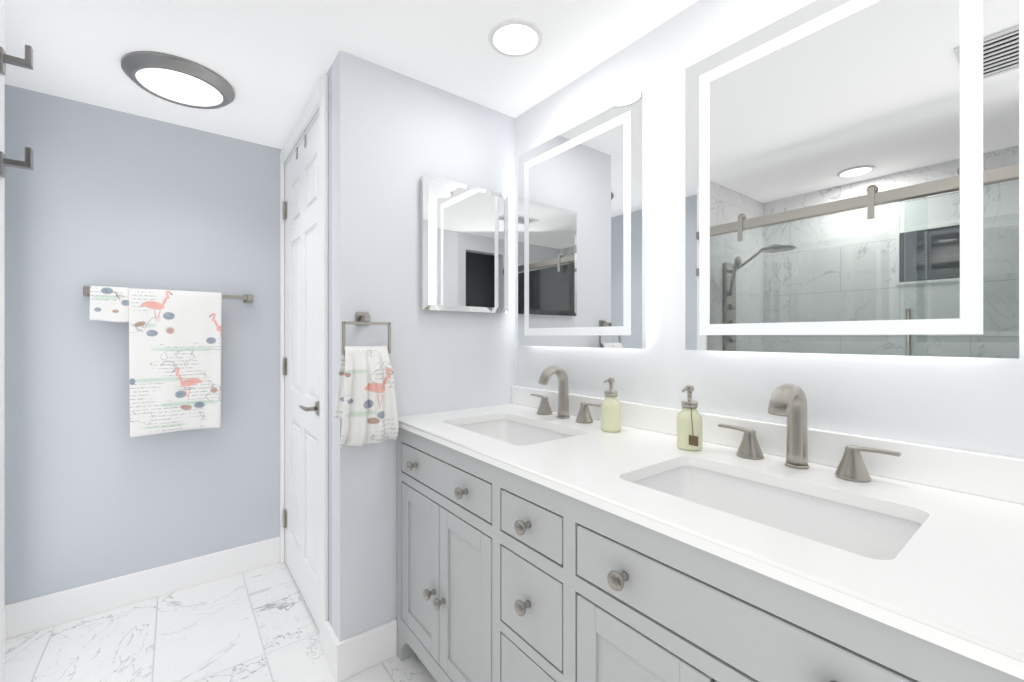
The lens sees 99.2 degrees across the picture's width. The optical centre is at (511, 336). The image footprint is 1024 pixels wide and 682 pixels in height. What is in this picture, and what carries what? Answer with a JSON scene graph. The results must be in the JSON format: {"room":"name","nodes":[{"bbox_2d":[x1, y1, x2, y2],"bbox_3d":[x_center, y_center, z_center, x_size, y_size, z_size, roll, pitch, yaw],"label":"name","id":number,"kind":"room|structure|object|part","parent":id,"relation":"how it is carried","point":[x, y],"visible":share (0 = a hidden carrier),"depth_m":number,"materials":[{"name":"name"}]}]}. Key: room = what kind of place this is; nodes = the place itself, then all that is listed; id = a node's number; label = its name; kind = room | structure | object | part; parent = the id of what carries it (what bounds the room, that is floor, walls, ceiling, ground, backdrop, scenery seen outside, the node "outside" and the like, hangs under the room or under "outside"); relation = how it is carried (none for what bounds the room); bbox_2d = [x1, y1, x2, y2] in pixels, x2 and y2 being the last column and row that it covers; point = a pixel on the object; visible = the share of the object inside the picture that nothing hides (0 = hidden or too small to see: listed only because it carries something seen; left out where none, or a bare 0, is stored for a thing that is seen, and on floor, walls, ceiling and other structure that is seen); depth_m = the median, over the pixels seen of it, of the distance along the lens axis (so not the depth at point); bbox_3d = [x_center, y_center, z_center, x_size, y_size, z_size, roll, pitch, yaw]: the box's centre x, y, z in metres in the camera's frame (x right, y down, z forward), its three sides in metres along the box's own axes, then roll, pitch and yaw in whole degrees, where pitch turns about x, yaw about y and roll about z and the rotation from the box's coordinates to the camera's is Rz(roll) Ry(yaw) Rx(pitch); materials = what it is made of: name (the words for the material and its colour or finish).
{"room":"bathroom","nodes":[
{"label":"bathroom","id":0,"kind":"room"},
{"bbox_2d":[0,0,4,681],"bbox_3d":[-1.536,0.100,0.708,0.935,2.240,0.060,0,0,-38],"label":"wall","id":1,"kind":"structure","parent":0,"point":[2,362],"depth_m":1.01,"materials":[{"name":"white paint"}]},
{"bbox_2d":[0,44,32,74],"bbox_3d":[-1.147,-0.639,1.010,0.049,0.076,0.026,0,0,-38],"label":"robe hook","id":2,"kind":"object","parent":1,"relation":"attached to","point":[26,63],"depth_m":1.01,"materials":[{"name":"silver metal"}]},
{"bbox_2d":[0,147,32,177],"bbox_3d":[-1.147,-0.403,1.010,0.049,0.076,0.026,0,0,-38],"label":"robe hook","id":3,"kind":"object","parent":1,"relation":"attached to","point":[28,163],"depth_m":1.01,"materials":[{"name":"silver metal"}]},
{"bbox_2d":[5,84,281,604],"bbox_3d":[-1.920,0.100,1.925,1.815,2.240,0.100,0,0,-38],"label":"wall","id":4,"kind":"structure","parent":0,"point":[95,492],"depth_m":1.97,"materials":[{"name":"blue paint"}]},
{"bbox_2d":[83,286,252,436],"bbox_3d":[-1.584,0.114,2.057,0.641,0.667,0.100,0,0,-38],"label":"towel rail","id":5,"kind":"object","parent":4,"relation":"attached to","point":[175,360],"visible":1,"depth_m":2.01,"materials":[{"name":"white fabric"}]},
{"bbox_2d":[89,286,129,322],"bbox_3d":[-1.758,-0.140,1.908,0.129,0.158,0.054,0,0,-38],"label":"towel","id":6,"kind":"object","parent":5,"relation":"hanging from","point":[111,304],"depth_m":1.89,"materials":[{"name":"white fabric"}]},
{"bbox_2d":[128,288,221,436],"bbox_3d":[-1.571,0.114,2.049,0.345,0.670,0.071,0,0,-38],"label":"towel","id":7,"kind":"object","parent":5,"relation":"hanging from","point":[175,335],"depth_m":2.02,"materials":[{"name":"white fabric"}]},
{"bbox_2d":[5,562,436,681],"bbox_3d":[-0.599,1.270,0.862,2.607,0.100,3.397,0,0,-38],"label":"floor","id":8,"kind":"structure","parent":0,"point":[257,625],"depth_m":1.73,"materials":[{"name":"stone"}]},
{"bbox_2d":[397,425,1023,681],"bbox_3d":[0.257,0.777,1.213,0.621,0.885,1.575,0,0,-38],"label":"bathroom vanity","id":9,"kind":"object","parent":8,"relation":"on","point":[534,546],"depth_m":0.88,"materials":[{"name":"grey paint"}]},
{"bbox_2d":[398,385,1023,664],"bbox_3d":[0.266,0.281,1.218,0.601,0.107,1.602,0,0,-38],"label":"countertop","id":10,"kind":"structure","parent":9,"relation":"on","point":[934,539],"depth_m":0.87,"materials":[{"name":"white stone"}]},
{"bbox_2d":[530,366,600,422],"bbox_3d":[0.163,0.209,1.642,0.149,0.200,0.376,0,0,-38],"label":"faucet","id":11,"kind":"object","parent":10,"relation":"on","point":[583,415],"visible":1,"depth_m":1.65,"materials":[{"name":"silver metal"}]},
{"bbox_3d":[0.160,0.209,1.640,0.142,0.200,0.049,0,0,-38],"label":"spout","id":12,"kind":"part","parent":11,"relation":"part of","materials":[{"name":"silver metal"}]},
{"bbox_2d":[601,377,621,431],"bbox_3d":[0.326,0.222,1.436,0.069,0.174,0.067,0,0,-38],"label":"soap dispenser","id":13,"kind":"object","parent":10,"relation":"on","point":[611,413],"visible":1,"depth_m":1.41,"materials":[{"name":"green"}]},
{"bbox_2d":[677,385,702,450],"bbox_3d":[0.493,0.222,1.201,0.075,0.174,0.080,0,0,-38],"label":"soap dispenser","id":14,"kind":"object","parent":10,"relation":"on","point":[689,427],"visible":1,"depth_m":1.19,"materials":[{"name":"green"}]},
{"bbox_2d":[718,384,900,481],"bbox_3d":[0.647,0.209,1.016,0.149,0.200,0.376,0,0,-38],"label":"faucet","id":15,"kind":"object","parent":10,"relation":"on","point":[789,401],"visible":1,"depth_m":1.02,"materials":[{"name":"silver metal"}]},
{"bbox_3d":[0.644,0.209,1.014,0.142,0.200,0.049,0,0,-38],"label":"spout","id":16,"kind":"part","parent":15,"relation":"part of","materials":[{"name":"silver metal"}]},
{"bbox_2d":[284,65,331,625],"bbox_3d":[-0.923,0.100,2.036,0.100,2.240,0.944,0,0,-38],"label":"wall","id":17,"kind":"structure","parent":0,"point":[329,74],"depth_m":1.66,"materials":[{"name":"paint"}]},
{"bbox_2d":[280,75,327,655],"bbox_3d":[-0.942,0.142,2.063,0.098,2.155,0.786,0,0,-38],"label":"door frame","id":18,"kind":"structure","parent":17,"relation":"in","point":[313,120],"depth_m":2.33,"materials":[{"name":"white paint"}]},
{"bbox_2d":[283,114,319,630],"bbox_3d":[-0.980,0.148,2.054,0.048,2.119,0.774,0,0,-38],"label":"door","id":19,"kind":"structure","parent":18,"relation":"attached to","point":[303,362],"depth_m":2.01,"materials":[{"name":"white paint"}]},
{"bbox_3d":[-1.211,0.150,2.325,0.012,1.734,0.064,0,0,-38],"label":"door hinges","id":20,"kind":"part","parent":19,"relation":"part of","materials":[{"name":"silver metal"}]},
{"bbox_2d":[296,134,305,159],"bbox_3d":[-0.990,-0.887,2.044,0.004,0.052,0.194,0,0,-38],"label":"clips","id":21,"kind":"object","parent":19,"relation":"attached to","point":[304,146],"visible":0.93,"depth_m":1.98,"materials":[{"name":"silver metal"}]},
{"bbox_2d":[299,401,319,415],"bbox_3d":[-0.842,0.295,1.810,0.055,0.062,0.149,0,0,-38],"label":"door lever","id":22,"kind":"object","parent":19,"relation":"attached to","point":[316,408],"visible":0.83,"depth_m":1.77,"materials":[{"name":"silver metal"}]},
{"bbox_2d":[5,0,697,148],"bbox_3d":[-0.599,-1.070,0.862,2.607,0.100,3.397,0,0,-38],"label":"ceiling","id":23,"kind":"structure","parent":0,"point":[270,62],"depth_m":1.53,"materials":[{"name":"white paint"}]},
{"bbox_2d":[121,51,234,108],"bbox_3d":[-1.317,-1.000,1.737,0.360,0.038,0.360,0,0,-38],"label":"recessed light","id":24,"kind":"object","parent":23,"relation":"in","point":[177,80],"visible":1,"depth_m":1.68,"materials":[{"name":"silver metal"}]},
{"bbox_2d":[488,18,542,56],"bbox_3d":[0.012,-1.015,1.488,0.188,0.009,0.188,0,0,-38],"label":"recessed light","id":25,"kind":"object","parent":23,"relation":"in","point":[515,37],"visible":1,"depth_m":1.47,"materials":[{"name":"white paint"}]},
{"bbox_2d":[332,50,514,640],"bbox_3d":[-0.330,0.100,1.834,0.792,2.240,0.100,0,0,-38],"label":"wall","id":26,"kind":"structure","parent":0,"point":[396,136],"depth_m":1.67,"materials":[{"name":"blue paint"}]},
{"bbox_2d":[5,537,396,681],"bbox_3d":[-1.209,1.153,1.665,1.222,0.135,1.181,0,0,-38],"label":"baseboard","id":27,"kind":"structure","parent":26,"relation":"attached to","point":[357,654],"depth_m":1.90,"materials":[{"name":"white paint"}]},
{"bbox_2d":[334,312,398,447],"bbox_3d":[-0.519,0.146,1.550,0.206,0.469,0.119,0,0,-38],"label":"towel ring","id":28,"kind":"object","parent":26,"relation":"attached to","point":[365,411],"visible":1,"depth_m":1.52,"materials":[{"name":"white fabric"}]},
{"bbox_2d":[421,174,507,312],"bbox_3d":[-0.191,-0.373,1.855,0.420,0.537,0.035,0,0,-38],"label":"mirror","id":29,"kind":"object","parent":26,"relation":"attached to","point":[464,247],"visible":0.96,"depth_m":1.82,"materials":[{"name":"silver metal"}]},
{"bbox_2d":[515,0,1023,458],"bbox_3d":[0.712,0.100,1.216,0.100,2.240,2.353,0,0,-38],"label":"wall","id":30,"kind":"structure","parent":0,"point":[974,404],"depth_m":1.31,"materials":[{"name":"white paint"}]},
{"bbox_2d":[518,91,645,348],"bbox_3d":[0.246,-0.380,1.694,0.052,0.840,0.650,0,0,-38],"label":"led mirror","id":31,"kind":"object","parent":30,"relation":"attached to","point":[582,234],"visible":0.98,"depth_m":1.61,"materials":[{"name":"silver metal"}]},
{"bbox_2d":[685,0,1019,358],"bbox_3d":[0.736,-0.380,1.059,0.052,0.840,0.650,0,0,-38],"label":"led mirror","id":32,"kind":"object","parent":30,"relation":"attached to","point":[852,176],"visible":1,"depth_m":0.97,"materials":[{"name":"silver metal"}]}
]}

